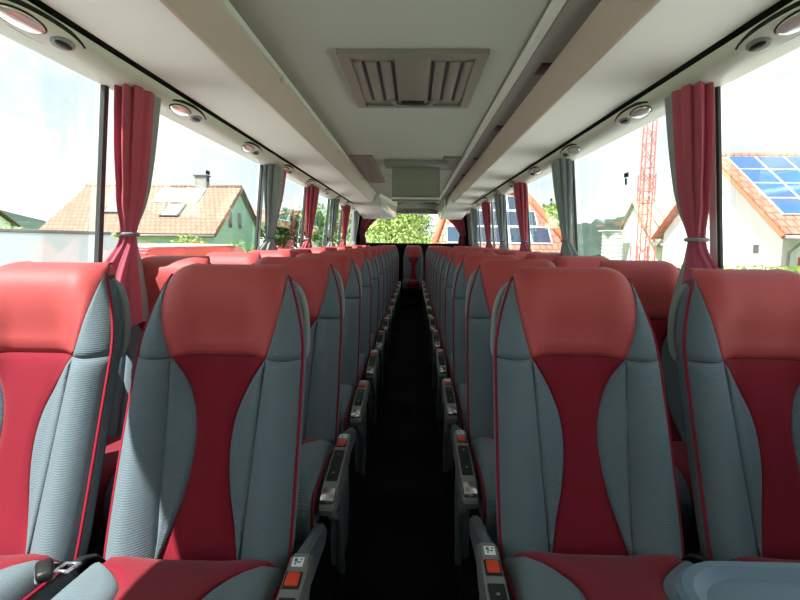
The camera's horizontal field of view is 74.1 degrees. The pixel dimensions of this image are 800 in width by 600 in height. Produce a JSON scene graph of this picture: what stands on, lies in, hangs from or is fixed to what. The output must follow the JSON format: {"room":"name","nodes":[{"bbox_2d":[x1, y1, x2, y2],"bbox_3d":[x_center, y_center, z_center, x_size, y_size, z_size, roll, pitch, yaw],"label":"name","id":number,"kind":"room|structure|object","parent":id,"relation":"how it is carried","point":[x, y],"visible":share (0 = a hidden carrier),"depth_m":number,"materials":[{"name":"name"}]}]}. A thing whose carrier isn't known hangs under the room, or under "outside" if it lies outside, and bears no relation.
{"room":"vehicle interior","nodes":[
{"label":"vehicle interior","id":0,"kind":"room"},
{"bbox_2d":[229,0,551,201],"bbox_3d":[0.086,-1.344,4.238,1.340,0.080,14.720,1,6,1],"label":"ceiling","id":1,"kind":"structure","parent":0,"point":[303,37],"depth_m":2.28,"materials":[{"name":"plastic"}]},
{"bbox_2d":[349,155,384,182],"bbox_3d":[-0.352,-1.525,6.283,0.220,0.014,2.300,1,6,1],"label":"ceiling vent","id":2,"kind":"object","parent":1,"relation":"in","point":[366,164],"visible":1,"depth_m":5.93,"materials":[{"name":"grey"}]},
{"bbox_2d":[352,194,397,218],"bbox_3d":[-0.435,-1.797,10.306,0.750,0.349,2.050,1,6,1],"label":"upper cabinet","id":3,"kind":"object","parent":1,"relation":"attached to","point":[382,207],"visible":0.89,"depth_m":10.11,"materials":[{"name":"plastic"}]},
{"bbox_2d":[336,49,489,107],"bbox_3d":[0.067,-1.123,2.774,0.670,0.042,0.940,1,6,1],"label":"roof hatch","id":4,"kind":"object","parent":1,"relation":"attached to","point":[376,78],"visible":1,"depth_m":2.62,"materials":[{"name":"grey"}]},
{"bbox_2d":[384,160,448,201],"bbox_3d":[0.168,-1.254,5.605,0.660,0.395,0.360,1,6,1],"label":"monitor","id":5,"kind":"object","parent":1,"relation":"hanging from","point":[412,180],"visible":1,"depth_m":5.61,"materials":[{"name":"grey"}]},
{"bbox_2d":[440,156,459,169],"bbox_3d":[0.521,-1.443,5.615,0.160,0.014,0.900,1,6,1],"label":"ceiling vent","id":6,"kind":"object","parent":1,"relation":"in","point":[453,160],"visible":0.82,"depth_m":5.40,"materials":[{"name":"grey"}]},
{"bbox_2d":[436,196,471,219],"bbox_3d":[1.014,-1.778,10.270,0.550,0.349,2.050,1,6,1],"label":"upper cabinet","id":7,"kind":"object","parent":1,"relation":"attached to","point":[446,210],"visible":0.86,"depth_m":10.00,"materials":[{"name":"plastic"}]},
{"bbox_2d":[436,0,600,203],"bbox_3d":[0.659,-1.265,4.071,0.155,0.025,14.400,1,6,1],"label":"trim strip","id":8,"kind":"object","parent":1,"relation":"attached to","point":[562,19],"visible":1,"depth_m":2.48,"materials":[{"name":"grey"}]},
{"bbox_2d":[339,309,458,599],"bbox_3d":[0.063,0.882,4.482,2.660,0.100,14.720,1,6,1],"label":"floor","id":9,"kind":"structure","parent":0,"point":[401,548],"depth_m":2.73,"materials":[{"name":"black carpet"}]},
{"bbox_2d":[79,306,399,599],"bbox_3d":[-0.669,0.672,5.323,1.070,0.120,10.400,1,6,1],"label":"trim","id":10,"kind":"structure","parent":9,"relation":"on","point":[327,583],"depth_m":2.23,"materials":[{"name":"plastic"}]},
{"bbox_2d":[0,261,130,599],"bbox_3d":[-1.041,0.484,1.297,0.523,1.120,0.935,1,6,1],"label":"seat","id":11,"kind":"object","parent":10,"relation":"on","point":[65,327],"visible":0.99,"depth_m":1.46,"materials":[{"name":"grey"}]},
{"bbox_2d":[0,553,77,569],"bbox_3d":[-1.068,0.721,1.112,0.472,0.191,0.510,1,6,1],"label":"cushion","id":12,"kind":"object","parent":11,"relation":"on","point":[25,561],"depth_m":1.28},
{"bbox_2d":[29,569,78,599],"bbox_3d":[-0.829,0.743,1.112,0.006,0.162,0.504,1,6,1],"label":"cushion","id":13,"kind":"object","parent":11,"relation":"on","point":[47,590],"depth_m":1.25,"materials":[{"name":"grey fabric"}]},
{"bbox_2d":[81,255,210,568],"bbox_3d":[-1.020,0.397,2.092,0.523,1.120,0.935,1,6,1],"label":"seat","id":14,"kind":"object","parent":10,"relation":"on","point":[157,269],"visible":0.12,"depth_m":2.20,"materials":[{"name":"grey"}]},
{"bbox_2d":[91,435,120,535],"bbox_3d":[-1.047,0.634,1.907,0.472,0.191,0.510,1,6,1],"label":"cushion","id":15,"kind":"object","parent":14,"relation":"on","point":[99,528],"depth_m":1.68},
{"bbox_2d":[51,263,326,599],"bbox_3d":[-0.491,0.491,1.278,0.568,1.120,0.945,1,6,1],"label":"seat","id":16,"kind":"object","parent":10,"relation":"on","point":[203,506],"visible":1,"depth_m":1.41,"materials":[{"name":"grey"}]},
{"bbox_2d":[102,556,278,599],"bbox_3d":[-0.523,0.728,1.099,0.472,0.191,0.510,1,6,1],"label":"cushion","id":17,"kind":"object","parent":16,"relation":"on","point":[123,577],"depth_m":1.21,"materials":[{"name":"fabric"}]},
{"bbox_2d":[205,252,260,263],"bbox_3d":[-1.000,0.310,2.887,0.523,1.120,0.935,1,6,1],"label":"seat","id":18,"kind":"object","parent":10,"relation":"on","point":[215,257],"visible":0.06,"depth_m":3.12,"materials":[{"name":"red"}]},
{"bbox_2d":[249,250,292,257],"bbox_3d":[-0.980,0.223,3.682,0.523,1.120,0.935,1,6,1],"label":"seat","id":19,"kind":"object","parent":10,"relation":"on","point":[264,253],"visible":0.05,"depth_m":3.93,"materials":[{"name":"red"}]},
{"bbox_2d":[253,256,355,573],"bbox_3d":[-0.471,0.405,2.074,0.568,1.120,0.945,1,6,1],"label":"seat","id":20,"kind":"object","parent":10,"relation":"on","point":[323,489],"visible":0.4,"depth_m":2.14,"materials":[{"name":"grey fabric"}]},
{"bbox_2d":[314,453,332,525],"bbox_3d":[-0.264,0.663,1.893,0.006,0.162,0.504,1,6,1],"label":"cushion","id":21,"kind":"object","parent":20,"relation":"on","point":[319,479],"depth_m":1.76,"materials":[{"name":"grey fabric"}]},
{"bbox_2d":[296,253,370,475],"bbox_3d":[-0.450,0.318,2.869,0.568,1.120,0.945,1,6,1],"label":"seat","id":22,"kind":"object","parent":10,"relation":"on","point":[353,395],"visible":0.37,"depth_m":2.93,"materials":[{"name":"grey fabric"}]},
{"bbox_2d":[346,393,355,429],"bbox_3d":[-0.243,0.577,2.688,0.006,0.162,0.504,1,6,1],"label":"cushion","id":23,"kind":"object","parent":22,"relation":"on","point":[350,400],"depth_m":2.57,"materials":[{"name":"grey fabric"}]},
{"bbox_2d":[321,251,378,421],"bbox_3d":[-0.430,0.231,3.664,0.568,1.120,0.945,1,6,1],"label":"seat","id":24,"kind":"object","parent":10,"relation":"on","point":[368,363],"visible":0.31,"depth_m":3.73,"materials":[{"name":"grey fabric"}]},
{"bbox_2d":[336,249,384,388],"bbox_3d":[-0.409,0.144,4.459,0.568,1.120,0.945,1,6,1],"label":"seat","id":25,"kind":"object","parent":10,"relation":"on","point":[376,343],"visible":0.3,"depth_m":4.53,"materials":[{"name":"grey fabric"}]},
{"bbox_2d":[347,248,388,365],"bbox_3d":[-0.389,0.058,5.254,0.568,1.120,0.945,1,6,1],"label":"seat","id":26,"kind":"object","parent":10,"relation":"on","point":[382,325],"visible":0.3,"depth_m":5.33,"materials":[{"name":"grey fabric"}]},
{"bbox_2d":[360,248,391,348],"bbox_3d":[-0.368,-0.029,6.049,0.568,1.120,0.945,1,6,1],"label":"seat","id":27,"kind":"object","parent":10,"relation":"on","point":[388,312],"visible":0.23,"depth_m":6.14,"materials":[{"name":"grey fabric"}]},
{"bbox_2d":[363,247,394,335],"bbox_3d":[-0.348,-0.116,6.844,0.568,1.120,0.945,1,6,1],"label":"seat","id":28,"kind":"object","parent":10,"relation":"on","point":[392,304],"visible":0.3,"depth_m":6.92,"materials":[{"name":"grey fabric"}]},
{"bbox_2d":[369,246,396,325],"bbox_3d":[-0.327,-0.203,7.639,0.568,1.120,0.945,1,6,1],"label":"seat","id":29,"kind":"object","parent":10,"relation":"on","point":[387,248],"visible":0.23,"depth_m":7.72,"materials":[{"name":"grey fabric"}]},
{"bbox_2d":[372,246,397,317],"bbox_3d":[-0.307,-0.290,8.434,0.568,1.120,0.945,1,6,1],"label":"seat","id":30,"kind":"object","parent":10,"relation":"on","point":[389,247],"visible":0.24,"depth_m":8.54,"materials":[{"name":"grey fabric"}]},
{"bbox_2d":[422,306,701,599],"bbox_3d":[0.840,0.692,5.286,1.070,0.120,10.400,1,6,1],"label":"trim","id":31,"kind":"structure","parent":9,"relation":"on","point":[466,573],"depth_m":2.19,"materials":[{"name":"plastic"}]},
{"bbox_2d":[424,247,453,325],"bbox_3d":[0.641,-0.197,7.680,0.568,1.120,0.945,1,6,1],"label":"seat","id":32,"kind":"object","parent":31,"relation":"on","point":[435,248],"visible":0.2,"depth_m":7.79,"materials":[{"name":"grey fabric"}]},
{"bbox_2d":[426,248,459,335],"bbox_3d":[0.620,-0.110,6.885,0.568,1.120,0.945,1,6,1],"label":"seat","id":33,"kind":"object","parent":31,"relation":"on","point":[437,249],"visible":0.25,"depth_m":6.99,"materials":[{"name":"grey fabric"}]},
{"bbox_2d":[427,248,465,348],"bbox_3d":[0.600,-0.024,6.090,0.568,1.120,0.945,1,6,1],"label":"seat","id":34,"kind":"object","parent":31,"relation":"on","point":[429,309],"visible":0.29,"depth_m":6.17,"materials":[{"name":"grey fabric"}]},
{"bbox_2d":[429,249,472,364],"bbox_3d":[0.579,0.063,5.295,0.568,1.120,0.945,1,6,1],"label":"seat","id":35,"kind":"object","parent":31,"relation":"on","point":[442,255],"visible":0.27,"depth_m":5.39,"materials":[{"name":"grey fabric"}]},
{"bbox_2d":[432,250,481,387],"bbox_3d":[0.559,0.150,4.500,0.568,1.120,0.945,1,6,1],"label":"seat","id":36,"kind":"object","parent":31,"relation":"on","point":[437,344],"visible":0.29,"depth_m":4.58,"materials":[{"name":"grey fabric"}]},
{"bbox_2d":[436,252,496,419],"bbox_3d":[0.538,0.237,3.705,0.568,1.120,0.945,1,6,1],"label":"seat","id":37,"kind":"object","parent":31,"relation":"on","point":[444,368],"visible":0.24,"depth_m":3.78,"materials":[{"name":"grey fabric"}]},
{"bbox_2d":[442,254,518,471],"bbox_3d":[0.518,0.324,2.910,0.568,1.120,0.945,1,6,1],"label":"seat","id":38,"kind":"object","parent":31,"relation":"on","point":[455,401],"visible":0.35,"depth_m":2.98,"materials":[{"name":"grey fabric"}]},
{"bbox_2d":[454,391,460,427],"bbox_3d":[0.295,0.577,2.740,0.006,0.162,0.504,1,6,1],"label":"cushion","id":39,"kind":"object","parent":38,"relation":"on","point":[457,394],"depth_m":2.67,"materials":[{"name":"grey fabric"}]},
{"bbox_2d":[451,258,557,565],"bbox_3d":[0.497,0.410,2.115,0.568,1.120,0.945,1,6,1],"label":"seat","id":40,"kind":"object","parent":31,"relation":"on","point":[474,457],"visible":0.35,"depth_m":2.17,"materials":[{"name":"grey fabric"}]},
{"bbox_2d":[469,446,482,521],"bbox_3d":[0.275,0.663,1.945,0.006,0.162,0.504,1,6,1],"label":"cushion","id":41,"kind":"object","parent":40,"relation":"on","point":[474,450],"depth_m":1.85,"materials":[{"name":"plastic"}]},
{"bbox_2d":[524,253,562,261],"bbox_3d":[1.085,0.243,3.696,0.523,1.120,0.935,1,6,1],"label":"seat","id":42,"kind":"object","parent":31,"relation":"on","point":[548,256],"visible":0.04,"depth_m":3.94,"materials":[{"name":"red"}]},
{"bbox_2d":[552,255,609,267],"bbox_3d":[1.065,0.330,2.901,0.523,1.120,0.935,1,6,1],"label":"seat","id":43,"kind":"object","parent":31,"relation":"on","point":[560,261],"visible":0.06,"depth_m":3.13,"materials":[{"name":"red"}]},
{"bbox_2d":[469,266,710,599],"bbox_3d":[0.477,0.497,1.319,0.568,1.120,0.945,1,6,1],"label":"seat","id":44,"kind":"object","parent":31,"relation":"on","point":[588,506],"visible":0.96,"depth_m":1.45,"materials":[{"name":"grey"}]},
{"bbox_2d":[502,568,512,599],"bbox_3d":[0.254,0.750,1.150,0.006,0.162,0.504,1,6,1],"label":"cushion","id":45,"kind":"object","parent":44,"relation":"on","point":[508,572],"depth_m":1.27,"materials":[{"name":"grey fabric"}]},
{"bbox_2d":[513,551,683,599],"bbox_3d":[0.493,0.734,1.139,0.472,0.191,0.510,1,6,1],"label":"cushion","id":46,"kind":"object","parent":44,"relation":"on","point":[537,575],"depth_m":1.23,"materials":[{"name":"fabric"}]},
{"bbox_2d":[600,260,700,554],"bbox_3d":[1.044,0.417,2.106,0.523,1.120,0.935,1,6,1],"label":"seat","id":47,"kind":"object","parent":31,"relation":"on","point":[654,282],"visible":0.2,"depth_m":2.29,"materials":[{"name":"grey"}]},
{"bbox_2d":[672,441,698,539],"bbox_3d":[1.056,0.654,1.921,0.472,0.191,0.510,1,6,1],"label":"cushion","id":48,"kind":"object","parent":47,"relation":"on","point":[687,510],"depth_m":1.70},
{"bbox_2d":[668,268,799,562],"bbox_3d":[1.024,0.504,1.311,0.523,1.120,0.935,1,6,1],"label":"seat","id":49,"kind":"object","parent":31,"relation":"on","point":[734,334],"visible":0.81,"depth_m":1.48,"materials":[{"name":"grey"}]},
{"bbox_2d":[736,556,799,562],"bbox_3d":[1.035,0.741,1.126,0.472,0.191,0.510,1,6,1],"label":"cushion","id":50,"kind":"object","parent":49,"relation":"on","point":[738,558],"depth_m":1.32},
{"bbox_2d":[356,209,468,295],"bbox_3d":[0.265,-1.103,11.707,2.620,2.280,0.080,1,6,1],"label":"wall","id":51,"kind":"structure","parent":0,"point":[401,247],"depth_m":11.66,"materials":[{"name":"black"}]},
{"bbox_2d":[0,0,85,51],"bbox_3d":[-1.074,-0.810,1.569,0.096,0.056,0.450,1,6,1],"label":"reading lamp","id":52,"kind":"object","parent":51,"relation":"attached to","point":[21,16],"visible":1,"depth_m":1.55,"materials":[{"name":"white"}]},
{"bbox_2d":[105,83,160,325],"bbox_3d":[-1.131,-0.361,2.151,0.175,0.995,0.562,1,6,1],"label":"curtain","id":53,"kind":"object","parent":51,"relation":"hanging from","point":[136,110],"visible":0.86,"depth_m":2.19,"materials":[{"name":"red fabric"}]},
{"bbox_2d":[0,0,356,211],"bbox_3d":[-1.040,-1.176,4.286,0.150,0.188,14.720,1,6,1],"label":"trim","id":54,"kind":"structure","parent":51,"relation":"attached to","point":[95,63],"depth_m":2.07,"materials":[{"name":"grey plastic"}]},
{"bbox_2d":[169,99,205,121],"bbox_3d":[-1.048,-0.922,2.593,0.096,0.056,0.450,1,6,1],"label":"reading lamp","id":55,"kind":"object","parent":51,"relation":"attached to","point":[180,108],"visible":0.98,"depth_m":2.55,"materials":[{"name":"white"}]},
{"bbox_2d":[27,0,351,202],"bbox_3d":[-1.002,-1.083,3.103,0.053,0.115,12.350,1,6,1],"label":"trim","id":56,"kind":"structure","parent":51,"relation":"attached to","point":[38,3],"depth_m":2.10,"materials":[{"name":"black"}]},
{"bbox_2d":[41,0,375,202],"bbox_3d":[-0.771,-1.102,3.084,0.410,0.165,12.330,1,6,1],"label":"luggage rack","id":57,"kind":"object","parent":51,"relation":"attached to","point":[204,49],"visible":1,"depth_m":2.18,"materials":[{"name":"plastic"}]},
{"bbox_2d":[241,142,261,154],"bbox_3d":[-1.021,-1.034,3.617,0.096,0.056,0.450,1,6,1],"label":"reading lamp","id":58,"kind":"object","parent":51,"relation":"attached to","point":[247,147],"visible":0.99,"depth_m":3.58,"materials":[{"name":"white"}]},
{"bbox_2d":[257,163,286,249],"bbox_3d":[-1.078,-0.702,4.396,0.194,0.805,0.748,1,6,1],"label":"curtain","id":59,"kind":"object","parent":51,"relation":"hanging from","point":[274,175],"visible":0.88,"depth_m":4.35,"materials":[{"name":"grey fabric"}]},
{"bbox_2d":[301,186,318,247],"bbox_3d":[-1.037,-0.881,6.037,0.191,0.805,0.633,1,6,1],"label":"curtain","id":60,"kind":"object","parent":51,"relation":"hanging from","point":[312,193],"visible":0.94,"depth_m":5.98,"materials":[{"name":"red fabric"}]},
{"bbox_2d":[326,198,339,246],"bbox_3d":[-0.993,-1.065,7.716,0.187,0.805,0.640,1,6,3],"label":"curtain","id":61,"kind":"object","parent":51,"relation":"hanging from","point":[334,204],"visible":0.91,"depth_m":7.67,"materials":[{"name":"grey fabric"}]},
{"bbox_2d":[339,205,350,245],"bbox_3d":[-0.958,-1.219,9.129,0.190,0.805,0.751,1,6,1],"label":"curtain","id":62,"kind":"object","parent":51,"relation":"hanging from","point":[346,209],"visible":0.85,"depth_m":9.06,"materials":[{"name":"red fabric"}]},
{"bbox_2d":[351,211,359,244],"bbox_3d":[-0.918,-1.391,10.706,0.190,0.805,0.742,1,6,1],"label":"curtain","id":63,"kind":"object","parent":51,"relation":"hanging from","point":[356,214],"visible":0.84,"depth_m":10.64,"materials":[{"name":"grey fabric"}]},
{"bbox_2d":[359,216,376,244],"bbox_3d":[-0.637,-1.546,11.532,0.526,0.680,0.078,1,6,1],"label":"curtain","id":64,"kind":"object","parent":51,"relation":"hanging from","point":[365,224],"visible":0.8,"depth_m":11.54,"materials":[{"name":"red fabric"}]},
{"bbox_2d":[400,296,421,308],"bbox_3d":[0.235,0.047,11.118,2.500,0.120,1.290,1,6,1],"label":"trim","id":65,"kind":"structure","parent":51,"relation":"attached to","point":[418,304],"depth_m":10.49,"materials":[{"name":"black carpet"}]},
{"bbox_2d":[402,245,423,300],"bbox_3d":[0.275,-0.561,10.970,0.436,1.120,0.935,1,6,1],"label":"seat","id":66,"kind":"object","parent":65,"relation":"on","point":[413,258],"visible":0.93,"depth_m":11.09,"materials":[{"name":"grey"}]},
{"bbox_2d":[396,208,437,213],"bbox_3d":[0.339,-1.917,11.446,1.000,0.115,0.258,1,6,1],"label":"trim","id":67,"kind":"structure","parent":51,"relation":"attached to","point":[404,210],"depth_m":11.32,"materials":[{"name":"grey"}]},
{"bbox_2d":[397,202,438,209],"bbox_3d":[0.269,-2.018,11.380,1.320,0.130,0.370,1,6,1],"label":"trim","id":68,"kind":"structure","parent":51,"relation":"attached to","point":[429,205],"depth_m":11.24,"materials":[{"name":"grey"}]},
{"bbox_2d":[449,217,465,245],"bbox_3d":[1.169,-1.523,11.488,0.526,0.680,0.078,1,6,1],"label":"curtain","id":69,"kind":"object","parent":51,"relation":"hanging from","point":[459,225],"visible":0.77,"depth_m":11.49,"materials":[{"name":"red fabric"}]},
{"bbox_2d":[470,208,479,246],"bbox_3d":[1.381,-1.254,9.672,0.189,0.805,0.748,1,6,0],"label":"curtain","id":70,"kind":"object","parent":51,"relation":"hanging from","point":[473,212],"visible":0.91,"depth_m":9.60,"materials":[{"name":"grey fabric"}]},
{"bbox_2d":[481,202,492,247],"bbox_3d":[1.336,-1.075,8.036,0.191,0.805,0.739,1,6,1],"label":"curtain","id":71,"kind":"object","parent":51,"relation":"hanging from","point":[486,211],"visible":0.82,"depth_m":7.96,"materials":[{"name":"red fabric"}]},
{"bbox_2d":[494,194,507,248],"bbox_3d":[1.301,-0.934,6.742,0.197,0.805,0.682,1,6,1],"label":"curtain","id":72,"kind":"object","parent":51,"relation":"hanging from","point":[499,200],"visible":0.82,"depth_m":6.68,"materials":[{"name":"grey fabric"}]},
{"bbox_2d":[513,182,530,250],"bbox_3d":[1.267,-0.791,5.432,0.191,0.805,0.564,1,6,1],"label":"curtain","id":73,"kind":"object","parent":51,"relation":"hanging from","point":[520,189],"visible":0.86,"depth_m":5.39,"materials":[{"name":"red fabric"}]},
{"bbox_2d":[551,157,578,255],"bbox_3d":[1.232,-0.624,3.906,0.187,0.805,0.515,0,6,-1],"label":"curtain","id":74,"kind":"object","parent":51,"relation":"hanging from","point":[561,168],"visible":0.91,"depth_m":3.88,"materials":[{"name":"grey fabric"}]},
{"bbox_2d":[560,143,580,156],"bbox_3d":[1.153,-1.005,3.564,0.096,0.056,0.450,1,6,1],"label":"reading lamp","id":75,"kind":"object","parent":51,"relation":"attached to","point":[573,149],"visible":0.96,"depth_m":3.52,"materials":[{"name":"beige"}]},
{"bbox_2d":[450,0,779,203],"bbox_3d":[0.895,-1.076,3.044,0.377,0.157,12.330,1,6,1],"label":"luggage rack","id":76,"kind":"object","parent":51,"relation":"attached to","point":[623,48],"visible":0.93,"depth_m":2.11,"materials":[{"name":"plastic"}]},
{"bbox_2d":[466,0,799,214],"bbox_3d":[1.209,-1.147,4.231,0.150,0.188,14.720,1,6,1],"label":"trim","id":77,"kind":"structure","parent":51,"relation":"attached to","point":[724,65],"depth_m":2.08,"materials":[{"name":"grey plastic"}]},
{"bbox_2d":[472,0,793,203],"bbox_3d":[1.110,-1.055,3.051,0.053,0.115,12.350,1,6,1],"label":"trim","id":78,"kind":"structure","parent":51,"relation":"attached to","point":[780,4],"depth_m":2.04,"materials":[{"name":"black"}]},
{"bbox_2d":[615,101,651,124],"bbox_3d":[1.127,-0.893,2.540,0.096,0.056,0.450,1,6,1],"label":"reading lamp","id":79,"kind":"object","parent":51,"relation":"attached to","point":[641,110],"visible":0.96,"depth_m":2.50,"materials":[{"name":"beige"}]},
{"bbox_2d":[664,81,718,305],"bbox_3d":[1.174,-0.326,2.049,0.174,0.995,0.557,1,6,1],"label":"curtain","id":80,"kind":"object","parent":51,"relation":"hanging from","point":[689,111],"visible":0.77,"depth_m":2.08,"materials":[{"name":"red fabric"}]},
{"bbox_2d":[735,0,799,53],"bbox_3d":[1.100,-0.782,1.516,0.096,0.056,0.450,1,6,1],"label":"reading lamp","id":81,"kind":"object","parent":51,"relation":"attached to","point":[786,21],"visible":0.98,"depth_m":1.54,"materials":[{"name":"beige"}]},
{"bbox_2d":[675,561,799,599],"bbox_3d":[0.646,0.766,0.575,0.590,0.752,0.430,1,6,1],"label":"folding table","id":82,"kind":"object","parent":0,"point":[707,580],"visible":1,"depth_m":0.71,"materials":[{"name":"blue"}]},
{"bbox_3d":[-1.244,0.318,4.454,0.035,1.000,14.720,1,6,1],"label":"wall","id":83,"kind":"structure","parent":0,"visible":0},
{"bbox_2d":[94,85,108,262],"bbox_3d":[-1.205,-0.449,2.136,0.111,1.030,0.030,1,6,1],"label":"trim","id":84,"kind":"structure","parent":83,"relation":"attached to","point":[104,90],"depth_m":2.12,"materials":[{"name":"grey"}]},
{"bbox_2d":[254,165,263,249],"bbox_3d":[-1.148,-0.687,4.317,0.116,1.030,0.080,1,6,1],"label":"trim","id":85,"kind":"structure","parent":83,"relation":"attached to","point":[261,172],"depth_m":4.29,"materials":[{"name":"grey"}]},
{"bbox_2d":[299,187,306,247],"bbox_3d":[-1.104,-0.873,6.026,0.116,1.030,0.080,1,6,1],"label":"trim","id":86,"kind":"structure","parent":83,"relation":"attached to","point":[305,188],"depth_m":6.00,"materials":[{"name":"grey"}]},
{"bbox_3d":[1.380,0.353,4.390,0.035,1.000,14.720,1,6,1],"label":"wall","id":87,"kind":"structure","parent":0,"visible":0},
{"bbox_2d":[467,214,473,246],"bbox_3d":[1.502,-1.416,11.238,0.143,1.030,0.720,1,6,1],"label":"trim","id":88,"kind":"structure","parent":87,"relation":"attached to","point":[469,224],"depth_m":11.09,"materials":[{"name":"grey"}]},
{"bbox_2d":[572,161,578,253],"bbox_3d":[1.296,-0.619,3.929,0.116,1.030,0.070,1,6,1],"label":"trim","id":89,"kind":"structure","parent":87,"relation":"attached to","point":[574,205],"depth_m":3.91,"materials":[{"name":"grey"}]},
{"bbox_2d":[709,86,723,268],"bbox_3d":[1.249,-0.418,2.091,0.116,1.030,0.070,1,6,1],"label":"trim","id":90,"kind":"structure","parent":87,"relation":"attached to","point":[716,202],"depth_m":2.07,"materials":[{"name":"grey"}]},
{"label":"outside","id":91,"kind":"structure","parent":0,"visible":0},
{"bbox_3d":[1.478,-3.961,59.906,400.000,0.100,400.000,1,6,1],"label":"ground","id":92,"kind":"structure","parent":91,"visible":0},
{"bbox_2d":[0,211,19,227],"bbox_3d":[-35.244,-4.972,40.576,8.140,5.350,6.196,1,6,1],"label":"house","id":93,"kind":"structure","parent":92,"relation":"on","point":[4,218],"depth_m":42.32,"materials":[{"name":"green paint"}]},
{"bbox_2d":[39,175,264,250],"bbox_3d":[-15.523,-4.850,35.052,10.540,6.720,10.203,1,6,1],"label":"house","id":94,"kind":"structure","parent":92,"relation":"on","point":[215,214],"depth_m":32.45,"materials":[{"name":"green paint"}]},
{"bbox_2d":[169,234,205,243],"bbox_3d":[-11.403,-2.182,28.737,2.650,2.890,1.897,1,6,1],"label":"bush","id":95,"kind":"object","parent":92,"relation":"on","point":[192,235],"visible":0.08,"depth_m":28.45,"materials":[{"name":"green plant"}]},
{"bbox_2d":[253,210,321,248],"bbox_3d":[-13.784,-7.431,61.880,9.140,6.050,8.174,1,6,1],"label":"house","id":96,"kind":"structure","parent":92,"relation":"on","point":[255,211],"depth_m":59.49,"materials":[{"name":"white paint"}]},
{"bbox_2d":[260,207,320,248],"bbox_3d":[-7.406,-3.924,36.352,3.784,4.778,3.666,2,6,10],"label":"tree","id":97,"kind":"object","parent":92,"relation":"on","point":[286,235],"visible":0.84,"depth_m":35.64,"materials":[{"name":"green plant"}]},
{"bbox_2d":[299,202,342,246],"bbox_3d":[-5.586,-4.653,39.876,3.886,5.497,3.735,1,6,1],"label":"tree","id":98,"kind":"object","parent":92,"relation":"on","point":[319,216],"visible":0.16,"depth_m":39.10,"materials":[{"name":"green plant"}]},
{"bbox_2d":[318,226,349,246],"bbox_3d":[-3.800,-3.086,33.627,2.905,3.777,3.039,1,6,1],"label":"tree","id":99,"kind":"object","parent":92,"relation":"on","point":[322,237],"visible":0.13,"depth_m":33.34,"materials":[{"name":"green plant"}]},
{"bbox_2d":[397,214,433,242],"bbox_3d":[0.699,-5.356,34.843,4.274,8.117,4.140,0,6,-10],"label":"tree","id":100,"kind":"object","parent":92,"relation":"on","point":[426,225],"visible":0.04,"depth_m":34.89,"materials":[{"name":"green plant"}]},
{"bbox_2d":[431,192,572,252],"bbox_3d":[4.997,-3.192,28.445,7.092,5.390,6.716,1,6,1],"label":"house","id":101,"kind":"structure","parent":92,"relation":"on","point":[545,235],"depth_m":26.14,"materials":[{"name":"white paint"}]},
{"bbox_2d":[542,202,572,252],"bbox_3d":[9.448,-3.523,32.766,2.233,5.108,3.471,-3,7,-33],"label":"tree","id":102,"kind":"object","parent":92,"relation":"on","point":[552,212],"visible":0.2,"depth_m":32.31,"materials":[{"name":"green plant"}]},
{"bbox_2d":[598,230,627,259],"bbox_3d":[18.132,-4.098,45.373,1.900,3.680,1.900,1,6,1],"label":"silo","id":103,"kind":"object","parent":92,"relation":"on","point":[612,240],"visible":0.62,"depth_m":44.61,"materials":[{"name":"white metal"}]},
{"bbox_2d":[629,119,657,260],"bbox_3d":[27.721,-12.458,36.163,31.057,22.504,4.400,1,6,1],"label":"tower crane","id":104,"kind":"object","parent":92,"relation":"on","point":[646,256],"visible":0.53,"depth_m":36.88,"materials":[{"name":"red paint"}]},
{"bbox_2d":[618,199,675,260],"bbox_3d":[24.316,-5.181,44.056,10.240,6.250,9.215,1,6,1],"label":"house","id":105,"kind":"structure","parent":92,"relation":"on","point":[661,208],"depth_m":43.30,"materials":[{"name":"white paint"}]},
{"bbox_2d":[651,153,799,271],"bbox_3d":[18.630,-2.738,21.421,12.640,6.201,9.606,1,6,1],"label":"house","id":106,"kind":"structure","parent":92,"relation":"on","point":[761,191],"depth_m":19.56,"materials":[{"name":"white paint"}]},
{"bbox_2d":[672,263,799,273],"bbox_3d":[11.315,0.077,14.408,10.126,2.111,0.935,1,6,1],"label":"hedge","id":107,"kind":"object","parent":92,"relation":"on","point":[791,268],"visible":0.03,"depth_m":14.21,"materials":[{"name":"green plant"}]},
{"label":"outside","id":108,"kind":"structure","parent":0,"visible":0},
{"bbox_2d":[0,210,45,228],"bbox_3d":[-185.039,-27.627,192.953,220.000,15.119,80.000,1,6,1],"label":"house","id":109,"kind":"structure","parent":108,"point":[26,222],"depth_m":186.65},
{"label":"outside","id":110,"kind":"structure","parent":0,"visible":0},
{"bbox_2d":[555,219,620,255],"bbox_3d":[46.783,-12.517,108.116,60.000,8.364,36.000,1,6,1],"label":"hill","id":111,"kind":"structure","parent":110,"point":[589,238],"depth_m":98.72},
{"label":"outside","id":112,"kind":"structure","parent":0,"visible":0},
{"bbox_3d":[0.144,1.626,8.224,24.000,0.020,40.000,1,6,1],"label":"pavement","id":113,"kind":"object","parent":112,"visible":0},
{"bbox_2d":[0,228,117,266],"bbox_3d":[-5.973,0.414,6.638,2.035,2.636,7.597,1,6,1],"label":"van","id":114,"kind":"object","parent":113,"relation":"on","point":[16,245],"visible":0.07,"depth_m":7.50,"materials":[{"name":"white paint"}]},
{"bbox_2d":[138,244,244,256],"bbox_3d":[-6.073,-0.330,14.559,2.030,2.390,7.296,1,6,1],"label":"van","id":115,"kind":"object","parent":113,"relation":"on","point":[144,249],"visible":0.09,"depth_m":12.86,"materials":[{"name":"red paint"}]},
{"bbox_2d":[333,212,436,245],"bbox_3d":[-0.561,-3.513,22.087,5.056,7.205,5.218,1,6,7],"label":"tree","id":116,"kind":"object","parent":113,"relation":"on","point":[386,230],"visible":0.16,"depth_m":21.22,"materials":[{"name":"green plant"}]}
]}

